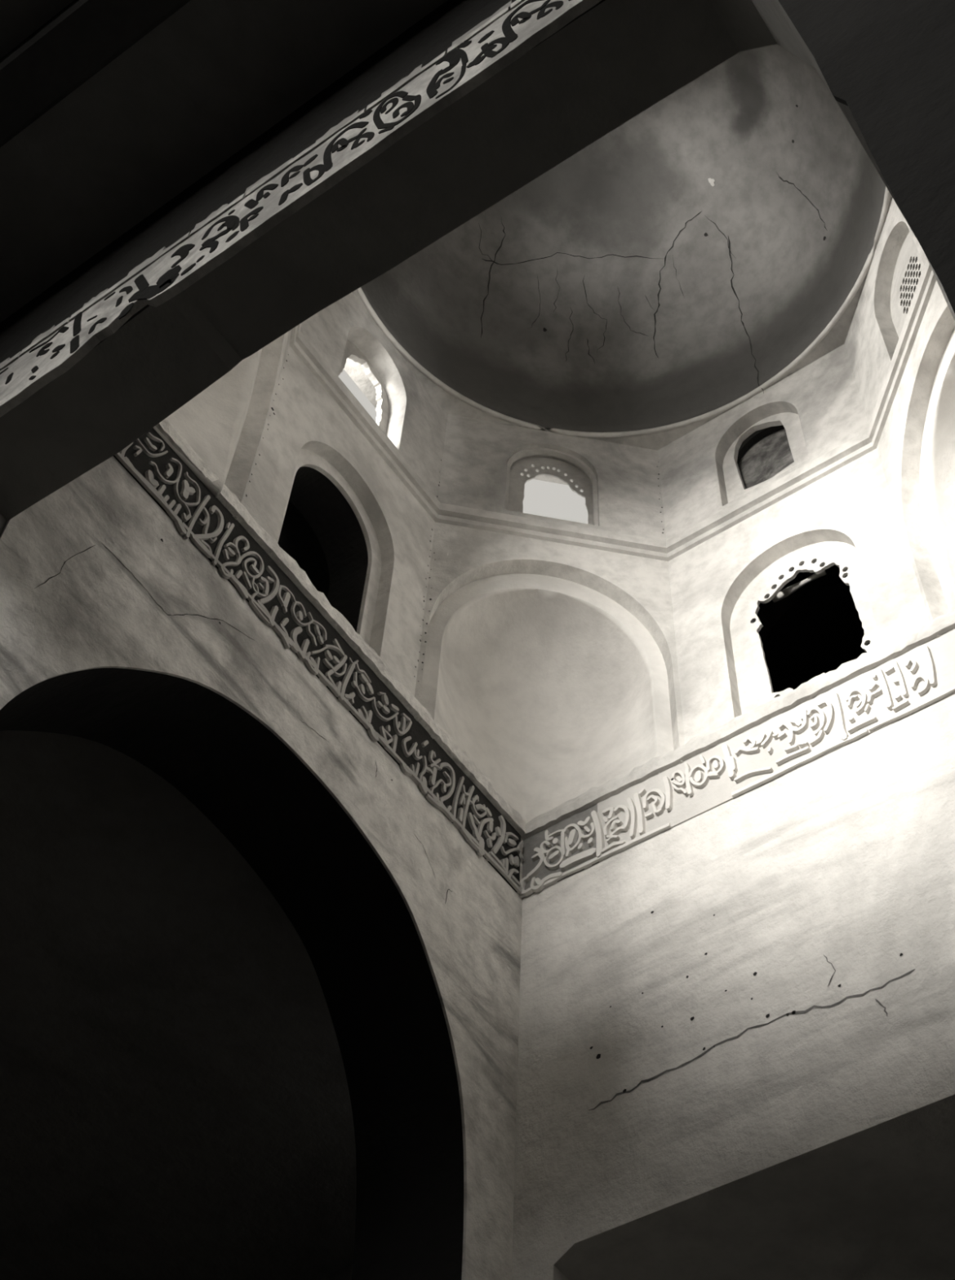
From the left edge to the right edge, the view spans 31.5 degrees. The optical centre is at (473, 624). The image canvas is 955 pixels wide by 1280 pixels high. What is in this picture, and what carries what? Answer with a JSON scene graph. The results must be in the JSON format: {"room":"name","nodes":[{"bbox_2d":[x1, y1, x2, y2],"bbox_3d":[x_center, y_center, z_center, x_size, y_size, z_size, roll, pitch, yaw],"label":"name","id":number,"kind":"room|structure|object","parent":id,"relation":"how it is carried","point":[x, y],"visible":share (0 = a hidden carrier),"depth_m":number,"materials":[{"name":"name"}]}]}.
{"room":"mosque interior","nodes":[
{"label":"mosque interior","id":0,"kind":"room"},
{"bbox_2d":[0,730,356,1279],"bbox_3d":[-3.496,4.763,6.990,5.560,8.720,7.240,-29,-61,21],"label":"wall","id":1,"kind":"structure","parent":0,"point":[175,1103],"depth_m":10.63,"materials":[{"name":"paint"}]},
{"bbox_2d":[0,0,447,322],"bbox_3d":[-2.084,-4.344,6.774,11.200,0.160,6.000,-29,-61,21],"label":"ceiling","id":2,"kind":"structure","parent":0,"point":[213,77],"depth_m":7.99,"materials":[{"name":"paint"}]},
{"bbox_2d":[0,0,191,147],"bbox_3d":[-1.091,-3.028,7.375,10.400,0.276,0.280,-29,-61,21],"label":"ceiling beam","id":3,"kind":"structure","parent":2,"relation":"attached to","point":[84,37],"depth_m":7.58,"materials":[{"name":"brown wood"}]},
{"bbox_2d":[0,456,523,1279],"bbox_3d":[-0.973,3.269,6.248,0.682,9.444,5.200,-29,-61,21],"label":"wall","id":4,"kind":"structure","parent":0,"point":[95,574],"depth_m":8.71,"materials":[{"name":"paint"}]},
{"bbox_2d":[112,427,524,894],"bbox_3d":[-0.847,0.134,9.477,0.027,0.572,3.968,-29,-61,21],"label":"frieze","id":5,"kind":"object","parent":4,"relation":"attached to","point":[197,515],"visible":0.98,"depth_m":9.46,"materials":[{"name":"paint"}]},
{"bbox_2d":[277,501,329,598],"bbox_3d":[-2.252,0.093,11.153,2.800,3.000,2.840,-29,-61,21],"label":"wall","id":6,"kind":"structure","parent":0,"point":[297,538],"depth_m":12.33,"materials":[{"name":"paint"}]},
{"bbox_2d":[276,448,381,645],"bbox_3d":[-1.038,-0.405,10.532,0.352,1.708,0.992,-29,-61,21],"label":"window","id":7,"kind":"structure","parent":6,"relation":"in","point":[345,533],"depth_m":11.07,"materials":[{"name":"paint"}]},
{"bbox_2d":[0,0,954,534],"bbox_3d":[-0.688,0.304,4.120,10.800,9.400,0.432,-29,-61,21],"label":"wall","id":8,"kind":"structure","parent":0,"point":[620,59],"depth_m":6.57,"materials":[{"name":"paint"}]},
{"bbox_2d":[0,0,601,417],"bbox_3d":[-0.648,-1.843,6.802,4.867,0.839,0.042,-29,-61,21],"label":"frieze","id":9,"kind":"object","parent":8,"relation":"attached to","point":[518,26],"visible":1,"depth_m":6.69,"materials":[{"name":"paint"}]},
{"bbox_2d":[153,280,954,840],"bbox_3d":[0.846,-1.578,9.942,4.880,2.325,4.880,-29,-61,21],"label":"wall","id":10,"kind":"structure","parent":0,"point":[560,670],"depth_m":11.12,"materials":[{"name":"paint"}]},
{"bbox_2d":[155,417,526,835],"bbox_3d":[-0.872,-0.057,9.786,0.176,0.161,3.956,-29,-61,21],"label":"trim","id":11,"kind":"structure","parent":10,"relation":"attached to","point":[289,566],"depth_m":9.80,"materials":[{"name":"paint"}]},
{"bbox_2d":[289,258,936,561],"bbox_3d":[0.896,-2.245,10.890,4.080,0.228,4.080,-29,-61,21],"label":"trim","id":12,"kind":"structure","parent":10,"relation":"attached to","point":[860,446],"depth_m":11.73,"materials":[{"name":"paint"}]},
{"bbox_2d":[520,608,954,839],"bbox_3d":[1.971,0.429,9.976,4.000,0.161,0.172,-29,-61,21],"label":"trim","id":13,"kind":"structure","parent":10,"relation":"attached to","point":[899,645],"depth_m":10.04,"materials":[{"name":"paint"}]},
{"bbox_2d":[729,541,881,714],"bbox_3d":[2.164,0.127,10.736,0.992,1.708,0.336,-29,-61,21],"label":"window","id":14,"kind":"structure","parent":10,"relation":"in","point":[754,614],"depth_m":11.04,"materials":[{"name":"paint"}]},
{"bbox_2d":[772,570,826,602],"bbox_3d":[2.146,-0.260,11.195,0.392,0.070,0.056,-29,-61,21],"label":"wooden rod","id":15,"kind":"object","parent":14,"relation":"attached to","point":[786,592],"visible":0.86,"depth_m":11.19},
{"bbox_2d":[300,197,927,541],"bbox_3d":[0.929,-2.675,11.501,4.448,1.492,4.448,-29,-61,21],"label":"wall","id":16,"kind":"structure","parent":0,"point":[661,494],"depth_m":12.51,"materials":[{"name":"paint"}]},
{"bbox_2d":[338,339,389,433],"bbox_3d":[-0.853,-1.694,12.296,0.048,1.088,0.708,-29,-61,21],"label":"window","id":17,"kind":"structure","parent":16,"relation":"in","point":[352,352],"depth_m":12.61,"materials":[{"name":"paint"}]},
{"bbox_2d":[505,448,598,525],"bbox_3d":[0.577,-1.013,12.699,0.708,1.088,0.092,9,-55,-4],"label":"window","id":18,"kind":"structure","parent":16,"relation":"in","point":[515,482],"depth_m":12.93,"materials":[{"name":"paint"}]},
{"bbox_2d":[343,195,892,486],"bbox_3d":[0.962,-3.117,12.130,4.878,0.048,4.878,-29,-61,21],"label":"trim","id":19,"kind":"structure","parent":16,"relation":"attached to","point":[836,337],"depth_m":13.11,"materials":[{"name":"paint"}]},
{"bbox_2d":[356,186,891,438],"bbox_3d":[0.962,-3.106,12.114,4.011,0.044,4.011,-29,-61,21],"label":"trim","id":20,"kind":"structure","parent":16,"relation":"attached to","point":[887,195],"depth_m":12.97,"materials":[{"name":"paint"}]},
{"bbox_2d":[722,412,808,502],"bbox_3d":[2.212,-1.155,12.502,0.800,1.188,0.228,-29,-61,21],"label":"window","id":21,"kind":"structure","parent":16,"relation":"in","point":[777,446],"depth_m":12.65,"materials":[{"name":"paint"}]},
{"bbox_2d":[890,231,924,337],"bbox_3d":[3.117,-2.311,11.640,0.220,1.188,0.800,9,-55,-4],"label":"window","id":22,"kind":"structure","parent":16,"relation":"in","point":[909,266],"depth_m":11.82,"materials":[{"name":"paint"}]},
{"bbox_2d":[360,44,885,432],"bbox_3d":[1.014,-3.799,13.098,4.560,2.662,4.560,-29,-61,21],"label":"ceiling","id":23,"kind":"structure","parent":0,"point":[665,270],"depth_m":13.75,"materials":[{"name":"paint"}]},
{"bbox_2d":[511,693,954,1279],"bbox_3d":[2.087,3.578,6.302,4.000,9.444,1.202,-29,-61,21],"label":"wall","id":24,"kind":"structure","parent":0,"point":[736,1054],"depth_m":8.33,"materials":[{"name":"paint"}]},
{"bbox_2d":[519,628,954,898],"bbox_3d":[1.695,0.719,9.774,3.446,0.538,0.038,-29,-61,21],"label":"frieze","id":25,"kind":"object","parent":24,"relation":"attached to","point":[909,682],"visible":1,"depth_m":9.83,"materials":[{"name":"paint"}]},
{"bbox_2d":[763,582,870,692],"bbox_3d":[3.052,1.045,11.540,2.080,3.000,2.680,-29,-61,21],"label":"wall","id":26,"kind":"structure","parent":0,"point":[824,631],"depth_m":12.59,"materials":[{"name":"paint"}]},
{"bbox_2d":[925,255,954,320],"bbox_3d":[2.467,0.766,4.304,0.600,9.444,4.000,-29,-61,21],"label":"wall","id":27,"kind":"structure","parent":0,"point":[942,289],"depth_m":3.95,"materials":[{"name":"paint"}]}
]}

